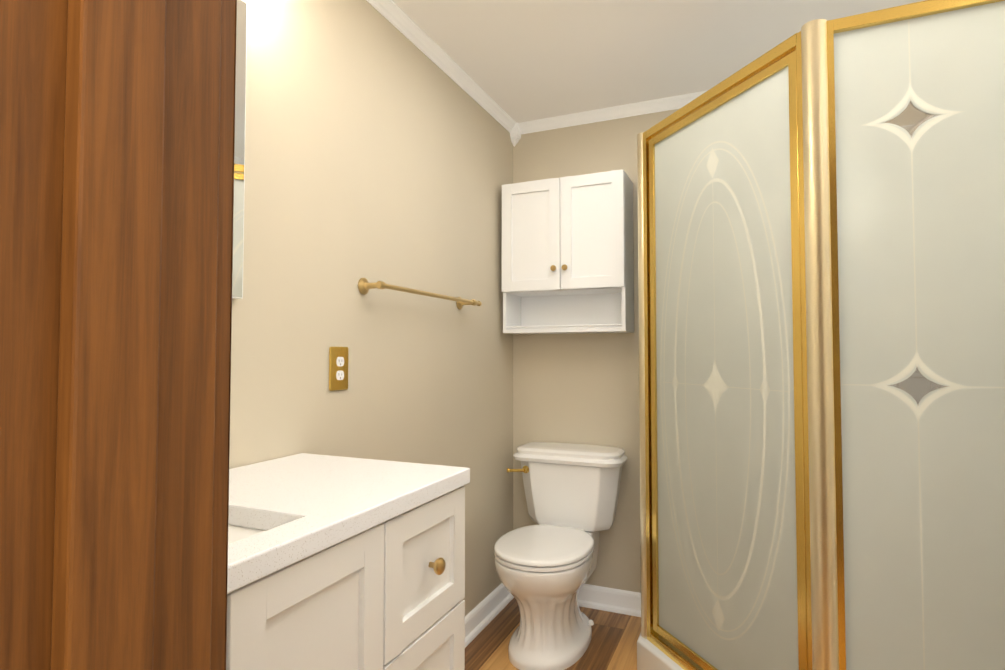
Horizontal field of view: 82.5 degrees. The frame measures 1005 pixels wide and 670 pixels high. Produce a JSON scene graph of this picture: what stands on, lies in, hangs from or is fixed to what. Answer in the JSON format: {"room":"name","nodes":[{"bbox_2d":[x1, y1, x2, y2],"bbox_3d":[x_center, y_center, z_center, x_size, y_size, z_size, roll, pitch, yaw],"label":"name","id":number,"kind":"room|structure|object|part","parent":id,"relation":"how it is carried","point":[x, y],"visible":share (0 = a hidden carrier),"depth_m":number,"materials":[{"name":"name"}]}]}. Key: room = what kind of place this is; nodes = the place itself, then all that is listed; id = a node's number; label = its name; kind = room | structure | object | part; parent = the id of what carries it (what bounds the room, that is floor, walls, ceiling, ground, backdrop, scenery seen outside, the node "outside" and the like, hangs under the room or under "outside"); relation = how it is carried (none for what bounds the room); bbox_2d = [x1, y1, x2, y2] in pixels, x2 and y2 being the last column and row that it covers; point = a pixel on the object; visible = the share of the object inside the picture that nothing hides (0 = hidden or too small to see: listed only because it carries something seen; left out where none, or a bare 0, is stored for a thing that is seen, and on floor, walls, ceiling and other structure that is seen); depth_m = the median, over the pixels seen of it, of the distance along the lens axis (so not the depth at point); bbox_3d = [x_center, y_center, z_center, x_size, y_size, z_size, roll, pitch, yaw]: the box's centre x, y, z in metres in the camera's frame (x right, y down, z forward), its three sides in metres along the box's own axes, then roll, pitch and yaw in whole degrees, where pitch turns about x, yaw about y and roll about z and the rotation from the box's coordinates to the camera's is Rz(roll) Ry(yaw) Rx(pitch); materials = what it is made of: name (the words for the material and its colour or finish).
{"room":"bathroom","nodes":[
{"label":"bathroom","id":0,"kind":"room"},
{"bbox_2d":[229,0,512,615],"bbox_3d":[-0.481,0.068,1.751,0.100,2.320,2.665,-1,-2,23],"label":"wall","id":1,"kind":"structure","parent":0,"point":[378,146],"depth_m":1.80,"materials":[{"name":"paint"}]},
{"bbox_2d":[232,0,246,298],"bbox_3d":[-0.690,-0.435,1.127,0.020,0.690,0.438,-1,-2,23],"label":"mirror","id":2,"kind":"object","parent":1,"relation":"attached to","point":[239,162],"visible":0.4,"depth_m":1.31,"materials":[{"name":"white mirror"}]},
{"bbox_2d":[329,347,347,390],"bbox_3d":[-0.467,0.096,1.642,0.008,0.124,0.079,-1,-2,23],"label":"electrical outlet","id":3,"kind":"object","parent":1,"relation":"attached to","point":[338,368],"visible":1,"depth_m":1.63,"materials":[{"name":"gold metal"}]},
{"bbox_2d":[358,278,481,308],"bbox_3d":[-0.258,-0.140,2.048,0.077,0.052,0.725,-1,-2,23],"label":"towel rail","id":4,"kind":"object","parent":1,"relation":"attached to","point":[364,285],"visible":1,"depth_m":1.86,"materials":[{"name":"gold metal"}]},
{"bbox_2d":[366,0,520,146],"bbox_3d":[-0.412,-1.038,1.769,0.043,0.108,2.445,-1,-2,23],"label":"crown molding","id":5,"kind":"structure","parent":1,"relation":"attached to","point":[393,13],"depth_m":2.20,"materials":[{"name":"white wood"}]},
{"bbox_2d":[465,583,513,647],"bbox_3d":[-0.225,1.194,2.145,0.028,0.096,1.470,-1,-2,23],"label":"baseboard","id":6,"kind":"structure","parent":1,"relation":"attached to","point":[482,615],"depth_m":2.49,"materials":[{"name":"white wood"}]},
{"bbox_2d":[465,598,640,669],"bbox_3d":[0.028,1.220,0.596,1.920,0.060,4.310,-1,-2,23],"label":"floor","id":7,"kind":"structure","parent":0,"point":[613,642],"depth_m":2.32,"materials":[{"name":"brown wood"}]},
{"bbox_2d":[226,453,469,669],"bbox_3d":[-0.482,0.631,0.945,0.516,1.141,0.970,-1,-2,23],"label":"bathroom vanity","id":8,"kind":"object","parent":7,"relation":"on","point":[341,563],"visible":0.52,"depth_m":0.99,"materials":[{"name":"white paint"}]},
{"bbox_2d":[227,453,469,593],"bbox_3d":[-0.492,0.308,0.960,0.494,0.035,0.970,-1,-2,23],"label":"countertop","id":9,"kind":"structure","parent":8,"relation":"on","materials":[{"name":"stone"}]},
{"bbox_2d":[494,442,627,669],"bbox_3d":[0.207,0.876,2.380,0.514,0.746,0.691,-1,-2,23],"label":"toilet","id":10,"kind":"object","parent":7,"relation":"on","point":[545,568],"visible":1,"depth_m":2.29,"materials":[{"name":"white ceramic"}]},
{"bbox_3d":[0.068,0.609,2.591,0.098,0.034,0.044,-1,-2,23],"label":"lever","id":11,"kind":"part","parent":10,"relation":"part of","materials":[{"name":"gold metal"}]},
{"bbox_3d":[0.169,0.838,2.282,0.375,0.041,0.477,-1,-2,23],"label":"seat","id":12,"kind":"part","parent":10,"relation":"part of","materials":[{"name":"white ceramic"}]},
{"bbox_3d":[0.308,0.722,2.608,0.466,0.300,0.202,-1,-2,23],"label":"tank","id":13,"kind":"part","parent":10,"relation":"part of","materials":[{"name":"white ceramic"}]},
{"bbox_2d":[637,0,1004,669],"bbox_3d":[0.947,0.225,1.903,1.032,2.015,1.029,-1,-2,23],"label":"shower","id":14,"kind":"object","parent":7,"relation":"on","point":[821,248],"visible":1,"depth_m":1.43,"materials":[{"name":"glass"}]},
{"bbox_3d":[0.675,0.162,1.812,0.006,1.774,0.641,1,-2,-19],"label":"glass door","id":15,"kind":"part","parent":14,"relation":"part of","materials":[{"name":"grey glass"}]},
{"bbox_3d":[1.021,0.151,1.352,0.404,1.852,0.006,-1,-2,23],"label":"glass","id":16,"kind":"part","parent":14,"relation":"part of","materials":[{"name":"grey glass"}]},
{"bbox_2d":[513,109,678,592],"bbox_3d":[0.863,0.096,2.567,1.920,2.320,0.100,-1,-2,23],"label":"wall","id":17,"kind":"structure","parent":0,"point":[577,388],"depth_m":2.71,"materials":[{"name":"paint"}]},
{"bbox_2d":[502,170,633,333],"bbox_3d":[0.294,-0.356,2.640,0.570,0.694,0.242,-1,-2,23],"label":"upper cabinet","id":18,"kind":"object","parent":17,"relation":"attached to","point":[567,256],"visible":1,"depth_m":2.58,"materials":[{"name":"white wood"}]},
{"bbox_2d":[578,584,640,616],"bbox_3d":[0.376,1.212,2.670,0.654,0.096,0.028,-1,-2,23],"label":"baseboard","id":19,"kind":"structure","parent":17,"relation":"attached to","point":[625,602],"depth_m":2.62,"materials":[{"name":"white wood"}]},
{"bbox_2d":[518,90,707,135],"bbox_3d":[0.844,-1.029,2.535,1.620,0.074,0.043,-1,-2,23],"label":"crown molding","id":20,"kind":"structure","parent":17,"relation":"attached to","point":[674,102],"depth_m":2.69,"materials":[{"name":"white wood"}]},
{"bbox_2d":[393,0,924,122],"bbox_3d":[0.028,-1.159,0.676,1.920,0.060,4.310,-1,-2,23],"label":"ceiling","id":21,"kind":"structure","parent":0,"point":[518,61],"depth_m":2.11,"materials":[{"name":"paint"}]},
{"bbox_3d":[0.189,-1.013,0.111,0.820,0.270,0.120,-1,-2,23],"label":"wall","id":22,"kind":"structure","parent":0,"visible":0},
{"bbox_2d":[0,0,236,669],"bbox_3d":[0.189,0.119,0.072,0.930,2.106,0.154,-1,-2,23],"label":"door frame","id":23,"kind":"structure","parent":22,"relation":"attached to","point":[117,132],"depth_m":0.23,"materials":[{"name":"brown wood"}]}
]}

